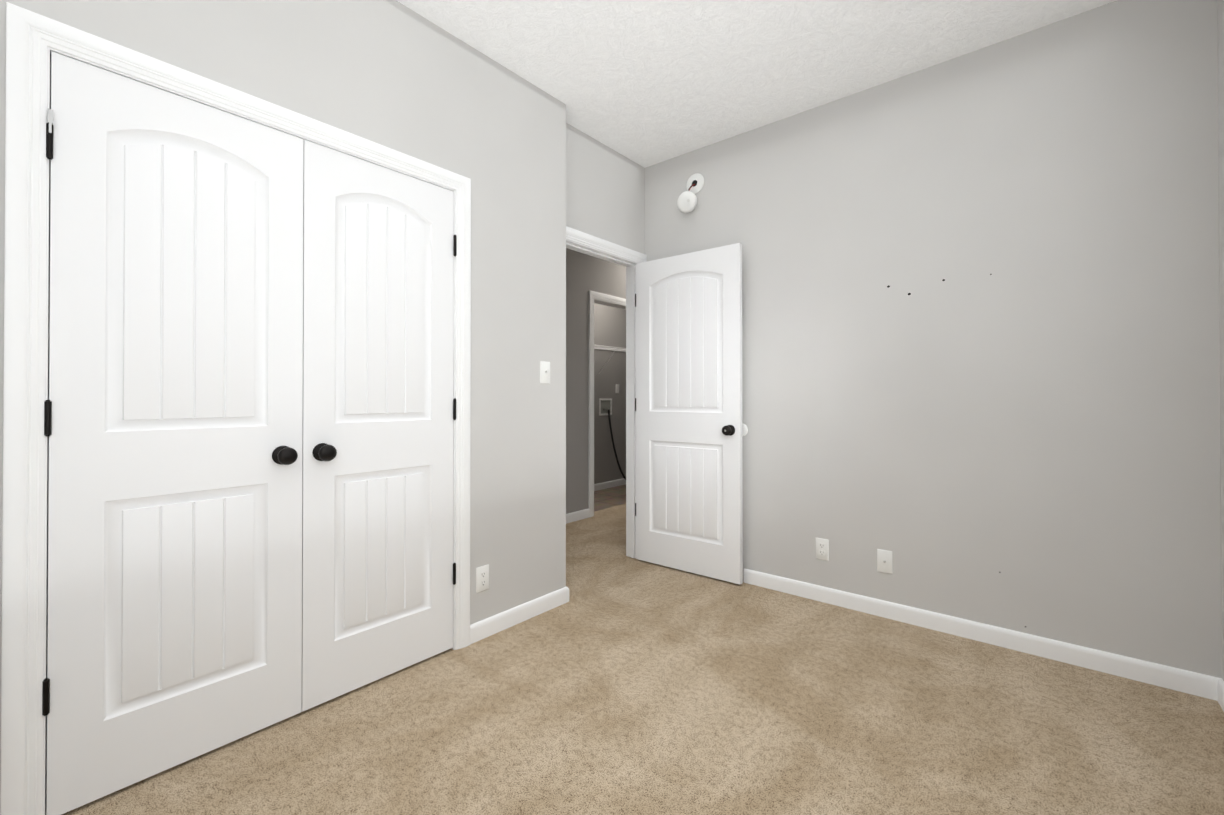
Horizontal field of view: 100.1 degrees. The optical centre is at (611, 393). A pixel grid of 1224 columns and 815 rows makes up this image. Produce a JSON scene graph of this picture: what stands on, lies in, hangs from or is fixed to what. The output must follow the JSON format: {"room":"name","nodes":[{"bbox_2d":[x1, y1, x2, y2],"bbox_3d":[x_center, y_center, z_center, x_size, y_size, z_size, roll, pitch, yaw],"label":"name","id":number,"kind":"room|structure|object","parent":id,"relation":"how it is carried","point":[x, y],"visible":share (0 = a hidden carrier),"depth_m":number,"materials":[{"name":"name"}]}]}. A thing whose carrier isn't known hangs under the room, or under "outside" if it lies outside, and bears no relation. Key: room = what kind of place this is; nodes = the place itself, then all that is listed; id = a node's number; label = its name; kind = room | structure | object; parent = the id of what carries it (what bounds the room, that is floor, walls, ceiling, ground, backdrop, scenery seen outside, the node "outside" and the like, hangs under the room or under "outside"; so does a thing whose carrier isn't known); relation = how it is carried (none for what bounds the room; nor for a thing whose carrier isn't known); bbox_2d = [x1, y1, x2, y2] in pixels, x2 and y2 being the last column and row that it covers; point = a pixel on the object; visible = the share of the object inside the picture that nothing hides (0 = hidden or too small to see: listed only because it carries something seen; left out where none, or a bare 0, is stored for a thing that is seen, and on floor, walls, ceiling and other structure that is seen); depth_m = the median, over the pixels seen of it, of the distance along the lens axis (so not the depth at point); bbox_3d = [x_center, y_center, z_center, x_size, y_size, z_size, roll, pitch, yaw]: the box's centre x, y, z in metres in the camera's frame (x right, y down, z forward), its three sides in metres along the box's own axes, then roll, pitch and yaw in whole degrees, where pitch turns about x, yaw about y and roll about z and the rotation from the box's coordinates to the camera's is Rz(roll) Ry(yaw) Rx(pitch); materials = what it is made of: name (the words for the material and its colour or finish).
{"room":"empty bedroom","nodes":[
{"label":"empty bedroom","id":0,"kind":"room"},
{"bbox_2d":[0,0,565,808],"bbox_3d":[-1.128,-0.232,1.870,0.115,2.740,2.585,0,0,40],"label":"wall","id":1,"kind":"structure","parent":0,"point":[396,76],"depth_m":2.38,"materials":[{"name":"grey paint"}]},
{"bbox_2d":[42,51,302,814],"bbox_3d":[-1.308,0.109,1.591,0.166,2.030,0.614,0,0,40],"label":"closet door","id":2,"kind":"structure","parent":1,"relation":"in","point":[173,410],"depth_m":1.53,"materials":[{"name":"white paint"},{"name":"oil rubbed bronze"}]},
{"bbox_2d":[0,2,470,814],"bbox_3d":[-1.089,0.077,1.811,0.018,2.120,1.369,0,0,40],"label":"trim","id":3,"kind":"structure","parent":1,"relation":"attached to","point":[32,38],"depth_m":1.32,"materials":[{"name":"white wood"}]},
{"bbox_2d":[301,139,456,711],"bbox_3d":[-0.911,0.112,2.064,0.166,2.030,0.614,0,0,40],"label":"closet door","id":4,"kind":"structure","parent":1,"relation":"in","point":[379,416],"depth_m":2.01,"materials":[{"name":"white paint"},{"name":"oil rubbed bronze"}]},
{"bbox_2d":[476,564,488,592],"bbox_3d":[-0.604,0.865,2.394,0.007,0.115,0.070,0,0,40],"label":"outlet","id":5,"kind":"object","parent":1,"relation":"attached to","point":[482,578],"visible":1,"depth_m":2.39,"materials":[{"name":"white plastic"}]},
{"bbox_2d":[470,587,568,643],"bbox_3d":[-0.445,1.101,2.576,0.014,0.082,0.640,0,0,40],"label":"baseboard","id":6,"kind":"structure","parent":1,"relation":"attached to","point":[482,629],"depth_m":2.54,"materials":[{"name":"white wood"}]},
{"bbox_2d":[540,361,549,382],"bbox_3d":[-0.347,-0.111,2.697,0.020,0.115,0.070,0,0,40],"label":"light switch","id":7,"kind":"object","parent":1,"relation":"attached to","point":[544,372],"visible":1,"depth_m":2.69,"materials":[{"name":"white plastic"}]},
{"bbox_2d":[566,248,625,513],"bbox_3d":[-0.065,-0.213,5.069,0.115,2.740,3.685,0,0,40],"label":"wall","id":8,"kind":"structure","parent":0,"point":[585,273],"depth_m":4.70,"materials":[{"name":"grey paint"}]},
{"bbox_2d":[566,508,589,523],"bbox_3d":[-0.706,1.111,4.196,0.014,0.082,1.535,0,0,40],"label":"baseboard","id":9,"kind":"structure","parent":8,"relation":"attached to","point":[578,515],"depth_m":4.66,"materials":[{"name":"white wood"}]},
{"bbox_2d":[589,290,625,516],"bbox_3d":[0.039,0.097,5.178,0.133,2.120,0.920,0,0,40],"label":"door frame","id":10,"kind":"structure","parent":8,"relation":"attached to","point":[593,295],"depth_m":4.81,"materials":[{"name":"white wood"}]},
{"bbox_2d":[566,123,644,253],"bbox_3d":[-0.106,-0.224,3.294,0.115,2.740,0.912,0,0,40],"label":"wall","id":11,"kind":"structure","parent":0,"point":[605,192],"depth_m":3.27,"materials":[{"name":"grey paint"}]},
{"bbox_2d":[566,226,646,557],"bbox_3d":[-0.101,0.085,3.299,0.151,2.122,0.918,0,0,40],"label":"door frame","id":12,"kind":"structure","parent":11,"relation":"attached to","point":[629,265],"depth_m":3.58,"materials":[{"name":"white wood"}]},
{"bbox_2d":[635,243,742,583],"bbox_3d":[0.451,0.119,3.298,0.800,2.030,0.142,0,0,39],"label":"entry door","id":13,"kind":"structure","parent":12,"relation":"attached to","point":[689,479],"depth_m":3.25,"materials":[{"name":"white paint"},{"name":"oil rubbed bronze"}]},
{"bbox_2d":[594,485,625,510],"bbox_3d":[0.014,1.222,5.907,0.850,0.120,2.515,0,0,40],"label":"floor","id":14,"kind":"structure","parent":0,"point":[609,497],"depth_m":5.72,"materials":[{"name":"beige carpet"}]},
{"bbox_2d":[594,303,625,483],"bbox_3d":[-0.304,-0.207,6.107,0.115,2.740,2.400,0,0,40],"label":"wall","id":15,"kind":"structure","parent":0,"point":[609,325],"depth_m":6.35,"materials":[{"name":"grey paint"}]},
{"bbox_2d":[599,399,611,415],"bbox_3d":[-0.069,0.164,6.273,0.030,0.205,0.235,0,0,40],"label":"washer outlet box","id":16,"kind":"object","parent":15,"relation":"attached to","point":[605,405],"visible":0.9,"depth_m":6.27,"materials":[{"name":"white plastic"}]},
{"bbox_2d":[608,409,625,479],"bbox_3d":[0.126,0.665,6.433,0.074,0.943,0.484,0,0,40],"label":"cord","id":17,"kind":"object","parent":16,"relation":"attached to","point":[620,469],"visible":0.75,"depth_m":6.28,"materials":[{"name":"black rubber"}]},
{"bbox_2d":[594,345,625,372],"bbox_3d":[-0.106,-0.389,6.017,0.302,0.307,2.268,0,0,40],"label":"wire shelf","id":18,"kind":"object","parent":15,"relation":"attached to","point":[610,348],"visible":0.25,"depth_m":6.02,"materials":[{"name":"white metal"}]},
{"bbox_2d":[594,478,625,490],"bbox_3d":[-0.218,1.122,6.102,0.014,0.082,2.285,0,0,40],"label":"baseboard","id":19,"kind":"structure","parent":15,"relation":"attached to","point":[614,483],"depth_m":6.32,"materials":[{"name":"white wood"}]},
{"bbox_2d":[62,504,1223,814],"bbox_3d":[0.589,1.203,2.827,3.987,0.120,6.500,0,0,40],"label":"floor carpet","id":20,"kind":"object","parent":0,"point":[620,682],"visible":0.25,"depth_m":1.74,"materials":[{"name":"beige carpet"}]},
{"bbox_2d":[396,0,1116,167],"bbox_3d":[0.263,-1.655,3.116,4.837,0.120,6.500,0,0,40],"label":"ceiling","id":21,"kind":"structure","parent":0,"point":[645,83],"depth_m":2.38,"materials":[{"name":"white paint"}]},
{"bbox_2d":[645,0,1221,677],"bbox_3d":[1.239,-0.227,2.838,2.763,2.740,0.115,0,0,40],"label":"wall","id":22,"kind":"structure","parent":0,"point":[1035,418],"depth_m":2.32,"materials":[{"name":"grey paint"}]},
{"bbox_2d":[677,173,703,212],"bbox_3d":[0.508,-1.312,3.343,0.179,0.250,0.059,0,0,40],"label":"smoke detector","id":23,"kind":"object","parent":22,"relation":"attached to","point":[687,201],"visible":1,"depth_m":3.34,"materials":[{"name":"white plastic"}]},
{"bbox_2d":[742,423,747,435],"bbox_3d":[0.790,0.222,3.128,0.080,0.080,0.012,0,0,40],"label":"bumper cover","id":24,"kind":"object","parent":22,"relation":"attached to","point":[744,430],"visible":0.38,"depth_m":3.11,"materials":[{"name":"white plastic"}]},
{"bbox_2d":[816,538,828,560],"bbox_3d":[1.156,0.856,2.821,0.070,0.115,0.008,0,0,40],"label":"outlet","id":25,"kind":"object","parent":22,"relation":"attached to","point":[822,549],"visible":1,"depth_m":2.82,"materials":[{"name":"white plastic"}]},
{"bbox_2d":[877,549,891,573],"bbox_3d":[1.393,0.859,2.619,0.070,0.115,0.014,0,0,40],"label":"outlet","id":26,"kind":"object","parent":22,"relation":"attached to","point":[884,561],"visible":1,"depth_m":2.62,"materials":[{"name":"white plastic"}]},
{"bbox_2d":[744,568,1209,698],"bbox_3d":[1.515,1.101,2.515,1.859,0.082,0.014,0,0,40],"label":"baseboard","id":27,"kind":"structure","parent":22,"relation":"attached to","point":[1188,682],"depth_m":2.30,"materials":[{"name":"white wood"}]},
{"bbox_2d":[1217,0,1223,680],"bbox_3d":[1.182,-0.240,0.529,0.115,2.740,3.727,0,0,40],"label":"wall","id":28,"kind":"structure","parent":0,"point":[1220,13],"depth_m":1.88,"materials":[{"name":"grey paint"}]},
{"bbox_2d":[1210,676,1223,710],"bbox_3d":[1.133,1.089,0.563,0.014,0.082,3.497,0,0,40],"label":"baseboard","id":29,"kind":"structure","parent":28,"relation":"attached to","point":[1216,684],"depth_m":1.90,"materials":[{"name":"white wood"}]}
]}

